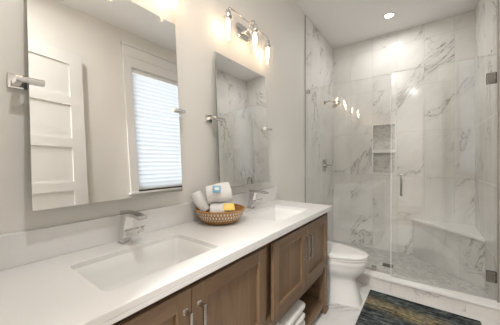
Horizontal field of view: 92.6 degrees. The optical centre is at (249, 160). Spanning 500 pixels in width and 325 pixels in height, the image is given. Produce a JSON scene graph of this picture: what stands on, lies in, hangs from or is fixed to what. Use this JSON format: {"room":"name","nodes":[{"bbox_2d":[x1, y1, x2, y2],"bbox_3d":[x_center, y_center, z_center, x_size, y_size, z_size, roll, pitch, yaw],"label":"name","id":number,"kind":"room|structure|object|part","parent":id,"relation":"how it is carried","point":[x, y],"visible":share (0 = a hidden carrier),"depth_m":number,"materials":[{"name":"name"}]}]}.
{"room":"bathroom","nodes":[
{"label":"bathroom","id":0,"kind":"room"},
{"bbox_2d":[0,0,332,240],"bbox_3d":[0.140,-0.260,2.321,0.130,3.083,4.127,0,0,36],"label":"wall","id":1,"kind":"structure","parent":0,"point":[200,31],"depth_m":1.68,"materials":[{"name":"white paint"}]},
{"bbox_2d":[7,0,185,210],"bbox_3d":[-0.615,-0.309,1.133,0.080,0.978,0.751,0,0,36],"label":"wall mirror","id":2,"kind":"object","parent":1,"relation":"attached to","point":[105,113],"visible":1,"depth_m":1.05,"materials":[{"name":"silver metal"}]},
{"bbox_3d":[-0.831,-0.288,0.857,0.038,0.020,0.020,0,0,36],"label":"post","id":3,"kind":"part","parent":2,"relation":"part of","materials":[{"name":"silver metal"}]},
{"bbox_3d":[-0.791,-0.288,0.862,0.022,0.022,0.078,0,0,36],"label":"clamp rod","id":4,"kind":"part","parent":2,"relation":"part of","materials":[{"name":"silver metal"}]},
{"bbox_3d":[-0.409,-0.288,1.382,0.022,0.022,0.078,0,0,36],"label":"clamp rod","id":5,"kind":"part","parent":2,"relation":"part of","materials":[{"name":"silver metal"}]},
{"bbox_2d":[0,187,276,270],"bbox_3d":[-0.327,0.321,1.573,0.020,0.120,1.964,0,0,36],"label":"backsplash","id":6,"kind":"structure","parent":1,"relation":"attached to","point":[28,246],"depth_m":1.02,"materials":[{"name":"white stone"}]},
{"bbox_2d":[205,51,271,186],"bbox_3d":[-0.043,-0.288,1.913,0.079,0.949,0.776,0,0,36],"label":"wall mirror","id":7,"kind":"object","parent":1,"relation":"attached to","point":[241,118],"visible":1,"depth_m":1.85,"materials":[{"name":"silver metal"}]},
{"bbox_3d":[-0.221,-0.288,1.639,0.022,0.022,0.096,0,0,36],"label":"clamp rod","id":8,"kind":"part","parent":7,"relation":"part of","materials":[{"name":"silver metal"}]},
{"bbox_2d":[221,7,270,59],"bbox_3d":[0.008,-0.982,1.896,0.180,0.257,0.628,0,0,36],"label":"vanity light","id":9,"kind":"object","parent":1,"relation":"attached to","point":[241,32],"visible":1,"depth_m":1.87,"materials":[{"name":"silver metal"}]},
{"bbox_2d":[224,9,231,20],"bbox_3d":[-0.155,-1.033,1.691,0.054,0.074,0.054,0,0,36],"label":"socket","id":10,"kind":"object","parent":9,"relation":"attached to","point":[227,15],"depth_m":1.68,"materials":[{"name":"silver metal"}]},
{"bbox_3d":[-0.155,-0.944,1.691,0.030,0.104,0.030,0,0,36],"label":"bulb","id":11,"kind":"part","parent":9,"relation":"part of","materials":[{"name":"white glass"}]},
{"bbox_3d":[-0.021,-1.057,1.918,0.072,0.069,0.036,0,0,36],"label":"arm","id":12,"kind":"part","parent":9,"relation":"part of","materials":[{"name":"silver metal"}]},
{"bbox_2d":[252,24,257,33],"bbox_3d":[0.039,-1.033,1.874,0.054,0.074,0.054,0,0,36],"label":"socket","id":13,"kind":"object","parent":9,"relation":"attached to","point":[254,27],"depth_m":1.86,"materials":[{"name":"silver metal"}]},
{"bbox_3d":[0.039,-0.936,1.874,0.104,0.165,0.104,0,0,36],"label":"lamp shade","id":14,"kind":"part","parent":9,"relation":"part of","materials":[{"name":"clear glass"}]},
{"bbox_3d":[0.039,-0.944,1.874,0.030,0.104,0.030,0,0,36],"label":"bulb","id":15,"kind":"part","parent":9,"relation":"part of","materials":[{"name":"white glass"}]},
{"bbox_3d":[0.155,-0.944,2.113,0.030,0.104,0.030,0,0,36],"label":"bulb","id":16,"kind":"part","parent":9,"relation":"part of","materials":[{"name":"white glass"}]},
{"bbox_2d":[265,39,270,47],"bbox_3d":[0.155,-1.033,2.113,0.054,0.074,0.054,0,0,36],"label":"socket","id":17,"kind":"object","parent":9,"relation":"attached to","point":[267,43],"depth_m":2.10,"materials":[{"name":"silver metal"}]},
{"bbox_2d":[268,173,272,185],"bbox_3d":[0.197,0.177,2.297,0.009,0.120,0.074,0,0,36],"label":"wall outlet","id":18,"kind":"object","parent":1,"relation":"attached to","point":[271,174],"visible":0.74,"depth_m":2.31,"materials":[{"name":"white plastic"}]},
{"bbox_2d":[305,15,305,202],"bbox_3d":[0.684,-0.260,2.956,0.013,3.083,0.006,0,0,36],"label":"trim","id":19,"kind":"structure","parent":1,"relation":"attached to","point":[305,15],"depth_m":2.95,"materials":[{"name":"silver metal"}]},
{"bbox_2d":[323,159,331,170],"bbox_3d":[1.129,0.067,3.458,0.116,0.170,0.130,0,0,36],"label":"shower valve","id":20,"kind":"object","parent":1,"relation":"attached to","point":[325,165],"visible":1,"depth_m":3.46,"materials":[{"name":"silver metal"}]},
{"bbox_2d":[324,100,340,108],"bbox_3d":[1.185,-0.818,3.441,0.227,0.132,0.152,0,0,36],"label":"showerhead","id":21,"kind":"object","parent":1,"relation":"attached to","point":[336,103],"visible":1,"depth_m":3.42,"materials":[{"name":"silver metal"}]},
{"bbox_2d":[292,0,477,48],"bbox_3d":[0.867,-1.851,1.788,1.932,0.100,4.127,0,0,36],"label":"ceiling","id":22,"kind":"structure","parent":0,"point":[341,23],"depth_m":2.94,"materials":[{"name":"white paint"}]},
{"bbox_2d":[383,12,395,18],"bbox_3d":[1.724,-1.798,2.965,0.140,0.006,0.140,0,0,36],"label":"recessed light","id":23,"kind":"object","parent":22,"relation":"in","point":[389,15],"visible":1,"depth_m":2.96,"materials":[{"name":"white paint"}]},
{"bbox_2d":[333,10,474,254],"bbox_3d":[2.050,-0.260,3.398,1.692,3.083,0.110,0,0,36],"label":"wall","id":24,"kind":"structure","parent":0,"point":[432,108],"depth_m":3.27,"materials":[{"name":"stone"}]},
{"bbox_2d":[372,123,395,173],"bbox_3d":[1.944,-0.172,3.462,0.299,0.717,0.093,0,0,36],"label":"trim","id":25,"kind":"structure","parent":24,"relation":"attached to","point":[373,150],"depth_m":3.46,"materials":[{"name":"white stone"}]},
{"bbox_2d":[374,125,394,172],"bbox_3d":[1.969,-0.172,3.496,0.275,0.693,0.007,0,0,36],"label":"niche","id":26,"kind":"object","parent":24,"relation":"attached to","point":[384,135],"depth_m":3.49,"materials":[{"name":"stone"}]},
{"bbox_2d":[311,240,499,324],"bbox_3d":[0.867,1.330,1.787,1.932,0.104,4.127,0,0,36],"label":"floor","id":27,"kind":"structure","parent":0,"point":[405,265],"depth_m":2.49,"materials":[{"name":"stone"}]},
{"bbox_2d":[112,213,328,324],"bbox_3d":[-0.103,0.851,1.407,0.572,0.862,1.932,0,0,36],"label":"vanity cabinet","id":28,"kind":"object","parent":27,"relation":"on","point":[259,287],"visible":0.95,"depth_m":1.20,"materials":[{"name":"brown wood"}]},
{"bbox_3d":[-0.339,0.479,0.677,0.017,0.062,0.300,0,0,36],"label":"rail","id":29,"kind":"part","parent":28,"relation":"part of","materials":[{"name":"brown wood"}]},
{"bbox_3d":[-0.347,0.661,0.683,0.005,0.422,0.420,0,0,36],"label":"door","id":30,"kind":"part","parent":28,"relation":"part of","materials":[{"name":"brown wood"}]},
{"bbox_2d":[0,187,331,324],"bbox_3d":[-0.110,0.340,1.413,0.558,0.159,1.964,0,0,36],"label":"countertop","id":31,"kind":"structure","parent":28,"relation":"on","point":[40,284],"depth_m":0.90,"materials":[{"name":"white stone"}]},
{"bbox_2d":[117,210,147,244],"bbox_3d":[-0.517,0.306,1.095,0.186,0.151,0.096,0,0,36],"label":"faucet","id":32,"kind":"object","parent":31,"relation":"on","point":[127,217],"visible":1,"depth_m":1.09,"materials":[{"name":"silver metal"}]},
{"bbox_3d":[-0.521,0.241,1.069,0.162,0.022,0.044,0,0,36],"label":"spout","id":33,"kind":"part","parent":32,"relation":"part of","materials":[{"name":"silver metal"}]},
{"bbox_3d":[-0.542,0.328,1.117,0.030,0.030,0.089,0,0,36],"label":"handle","id":34,"kind":"part","parent":32,"relation":"part of","materials":[{"name":"silver metal"}]},
{"bbox_2d":[74,238,213,290],"bbox_3d":[-0.398,0.472,0.972,0.334,0.146,0.500,0,0,36],"label":"undermount sink","id":35,"kind":"object","parent":31,"relation":"in","point":[116,272],"visible":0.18,"depth_m":1.07,"materials":[{"name":"white ceramic"}]},
{"bbox_2d":[195,204,244,224],"bbox_3d":[-0.186,0.336,1.500,0.314,0.089,0.314,0,0,36],"label":"woven bowl","id":36,"kind":"object","parent":31,"relation":"on","point":[212,218],"visible":0.81,"depth_m":1.38,"materials":[{"name":"brown wicker"}]},
{"bbox_2d":[191,190,209,211],"bbox_3d":[-0.306,0.252,1.474,0.114,0.140,0.077,0,0,-22],"label":"rolled towel","id":37,"kind":"object","parent":36,"relation":"in","point":[201,203],"visible":0.89,"depth_m":1.45,"materials":[{"name":"white fabric"}]},
{"bbox_2d":[209,203,234,211],"bbox_3d":[-0.168,0.311,1.451,0.156,0.104,0.106,0,0,-8],"label":"rolled towel","id":38,"kind":"object","parent":36,"relation":"in","point":[219,207],"visible":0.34,"depth_m":1.41,"materials":[{"name":"white fabric"}]},
{"bbox_2d":[206,182,231,203],"bbox_3d":[-0.193,0.203,1.498,0.168,0.137,0.130,0,0,-12],"label":"rolled towel","id":39,"kind":"object","parent":38,"relation":"on","point":[225,194],"visible":0.98,"depth_m":1.45,"materials":[{"name":"white fabric"}]},
{"bbox_2d":[212,186,220,192],"bbox_3d":[-0.200,0.170,1.434,0.050,0.040,0.025,0,0,-8],"label":"packet","id":40,"kind":"object","parent":39,"relation":"on","point":[215,189],"visible":1,"depth_m":1.43,"materials":[{"name":"blue paper"}]},
{"bbox_2d":[224,203,233,210],"bbox_3d":[-0.123,0.273,1.406,0.062,0.038,0.032,0,0,-8],"label":"packet","id":41,"kind":"object","parent":38,"relation":"on","point":[227,207],"visible":1,"depth_m":1.40,"materials":[{"name":"yellow paper"}]},
{"bbox_2d":[247,189,268,208],"bbox_3d":[0.073,0.306,1.898,0.186,0.151,0.096,0,0,36],"label":"faucet","id":42,"kind":"object","parent":31,"relation":"on","point":[252,200],"visible":1,"depth_m":1.89,"materials":[{"name":"silver metal"}]},
{"bbox_3d":[0.069,0.241,1.873,0.162,0.022,0.044,0,0,36],"label":"spout","id":43,"kind":"part","parent":42,"relation":"part of","materials":[{"name":"silver metal"}]},
{"bbox_2d":[248,208,303,220],"bbox_3d":[0.199,0.472,1.784,0.334,0.146,0.500,0,0,36],"label":"undermount sink","id":44,"kind":"object","parent":31,"relation":"in","point":[274,214],"visible":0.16,"depth_m":1.99,"materials":[{"name":"white ceramic"}]},
{"bbox_3d":[-0.208,0.589,0.811,0.036,0.158,0.020,0,0,36],"label":"handle","id":45,"kind":"part","parent":28,"relation":"part of","materials":[{"name":"silver metal"}]},
{"bbox_3d":[-0.172,0.589,0.861,0.036,0.158,0.020,0,0,36],"label":"handle","id":46,"kind":"part","parent":28,"relation":"part of","materials":[{"name":"silver metal"}]},
{"bbox_3d":[-0.076,0.661,1.052,0.005,0.422,0.479,0,0,36],"label":"door","id":47,"kind":"part","parent":28,"relation":"part of","materials":[{"name":"brown wood"}]},
{"bbox_3d":[-0.068,0.479,1.046,0.017,0.062,0.359,0,0,36],"label":"rail","id":48,"kind":"part","parent":28,"relation":"part of","materials":[{"name":"brown wood"}]},
{"bbox_3d":[0.251,0.479,1.479,0.017,0.062,0.309,0,0,36],"label":"rail","id":49,"kind":"part","parent":28,"relation":"part of","materials":[{"name":"brown wood"}]},
{"bbox_3d":[0.243,0.661,1.485,0.005,0.422,0.429,0,0,36],"label":"door","id":50,"kind":"part","parent":28,"relation":"part of","materials":[{"name":"brown wood"}]},
{"bbox_3d":[0.251,0.843,1.479,0.017,0.062,0.309,0,0,36],"label":"rail","id":51,"kind":"part","parent":28,"relation":"part of","materials":[{"name":"brown wood"}]},
{"bbox_3d":[0.384,0.589,1.617,0.036,0.158,0.020,0,0,36],"label":"handle","id":52,"kind":"part","parent":28,"relation":"part of","materials":[{"name":"silver metal"}]},
{"bbox_3d":[0.420,0.589,1.667,0.036,0.158,0.020,0,0,36],"label":"handle","id":53,"kind":"part","parent":28,"relation":"part of","materials":[{"name":"silver metal"}]},
{"bbox_2d":[299,294,323,324],"bbox_3d":[-0.115,1.202,1.416,0.498,0.028,1.891,0,0,36],"label":"shelf","id":54,"kind":"object","parent":28,"relation":"attached to","point":[314,305],"depth_m":1.95,"materials":[{"name":"brown wood"}]},
{"bbox_3d":[0.506,0.661,1.843,0.005,0.422,0.443,0,0,36],"label":"door","id":55,"kind":"part","parent":28,"relation":"part of","materials":[{"name":"brown wood"}]},
{"bbox_3d":[0.514,0.479,1.837,0.017,0.062,0.323,0,0,36],"label":"rail","id":56,"kind":"part","parent":28,"relation":"part of","materials":[{"name":"brown wood"}]},
{"bbox_3d":[0.514,0.843,1.837,0.017,0.062,0.323,0,0,36],"label":"rail","id":57,"kind":"part","parent":28,"relation":"part of","materials":[{"name":"brown wood"}]},
{"bbox_3d":[0.620,0.813,2.029,0.055,0.787,0.055,0,0,36],"label":"corner post","id":58,"kind":"part","parent":28,"relation":"part of","materials":[{"name":"brown wood"}]},
{"bbox_3d":[0.167,1.156,1.682,0.359,0.066,0.310,0,0,35],"label":"folded towel","id":59,"kind":"object","parent":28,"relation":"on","visible":0},
{"bbox_2d":[292,312,304,324],"bbox_3d":[0.161,1.093,1.673,0.359,0.066,0.310,0,0,38],"label":"folded towel","id":60,"kind":"object","parent":59,"relation":"on","point":[301,316],"visible":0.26,"depth_m":1.62,"materials":[{"name":"white fabric"}]},
{"bbox_2d":[276,300,304,324],"bbox_3d":[0.166,1.029,1.681,0.359,0.066,0.310,0,0,36],"label":"folded towel","id":61,"kind":"object","parent":60,"relation":"on","point":[290,317],"visible":0.32,"depth_m":1.57,"materials":[{"name":"white fabric"}]},
{"bbox_2d":[327,241,367,306],"bbox_3d":[0.726,0.897,2.343,0.784,0.770,0.424,0,0,36],"label":"toilet","id":62,"kind":"object","parent":27,"relation":"on","point":[346,263],"visible":0.38,"depth_m":2.13,"materials":[{"name":"white ceramic"}]},
{"bbox_3d":[0.814,0.873,2.278,0.562,0.018,0.374,0,0,36],"label":"seat","id":63,"kind":"part","parent":62,"relation":"part of","materials":[{"name":"white ceramic"}]},
{"bbox_3d":[0.813,0.844,2.279,0.568,0.026,0.376,0,0,36],"label":"lid","id":64,"kind":"part","parent":62,"relation":"part of","materials":[{"name":"white ceramic"}]},
{"bbox_2d":[382,263,393,267],"bbox_3d":[1.679,1.276,2.911,0.110,0.003,0.110,0,0,36],"label":"shower drain","id":65,"kind":"object","parent":27,"relation":"on","point":[384,264],"visible":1,"depth_m":2.91,"materials":[{"name":"silver metal"}]},
{"bbox_2d":[355,290,481,324],"bbox_3d":[1.128,1.276,1.611,0.792,0.010,1.292,0,0,36],"label":"bath rug","id":66,"kind":"object","parent":27,"relation":"on","point":[379,308],"visible":1,"depth_m":1.98,"materials":[{"name":"multicoloured fabric"}]},
{"bbox_2d":[410,218,485,289],"bbox_3d":[2.241,1.025,2.792,0.643,0.503,0.638,0,0,36],"label":"shower bench","id":67,"kind":"object","parent":27,"relation":"on","point":[457,249],"visible":1,"depth_m":2.71,"materials":[{"name":"stone"}]},
{"bbox_2d":[356,269,499,321],"bbox_3d":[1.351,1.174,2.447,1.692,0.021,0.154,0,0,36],"label":"trim","id":68,"kind":"structure","parent":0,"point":[482,301],"depth_m":2.14,"materials":[{"name":"white stone"}]},
{"bbox_2d":[306,74,390,274],"bbox_3d":[1.077,0.137,2.712,0.912,2.052,0.028,0,0,36],"label":"screen","id":69,"kind":"object","parent":68,"relation":"on","point":[374,268],"visible":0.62,"depth_m":2.53,"materials":[{"name":"clear glass"}]},
{"bbox_2d":[475,0,499,303],"bbox_3d":[1.593,-0.260,1.254,0.130,3.083,4.127,0,0,36],"label":"wall","id":70,"kind":"structure","parent":0,"point":[486,10],"depth_m":2.28,"materials":[{"name":"stone"}]},
{"bbox_2d":[391,54,496,299],"bbox_3d":[1.745,0.136,2.200,0.766,2.050,0.115,0,0,32],"label":"shower door","id":71,"kind":"structure","parent":70,"relation":"attached to","point":[491,78],"depth_m":2.04,"materials":[{"name":"clear glass"}]},
{"bbox_3d":[1.476,0.242,2.333,0.028,0.218,0.055,0,0,33],"label":"handle","id":72,"kind":"part","parent":71,"relation":"part of","materials":[{"name":"silver metal"}]},
{"bbox_3d":[1.739,0.132,2.199,0.757,2.040,0.010,0,0,33],"label":"glass pane","id":73,"kind":"part","parent":71,"relation":"part of","materials":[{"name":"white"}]},
{"bbox_2d":[497,0,498,302],"bbox_3d":[2.037,-0.260,1.962,0.013,3.083,0.006,0,0,36],"label":"trim","id":74,"kind":"structure","parent":70,"relation":"attached to","point":[497,0],"depth_m":1.96,"materials":[{"name":"silver metal"}]}
]}

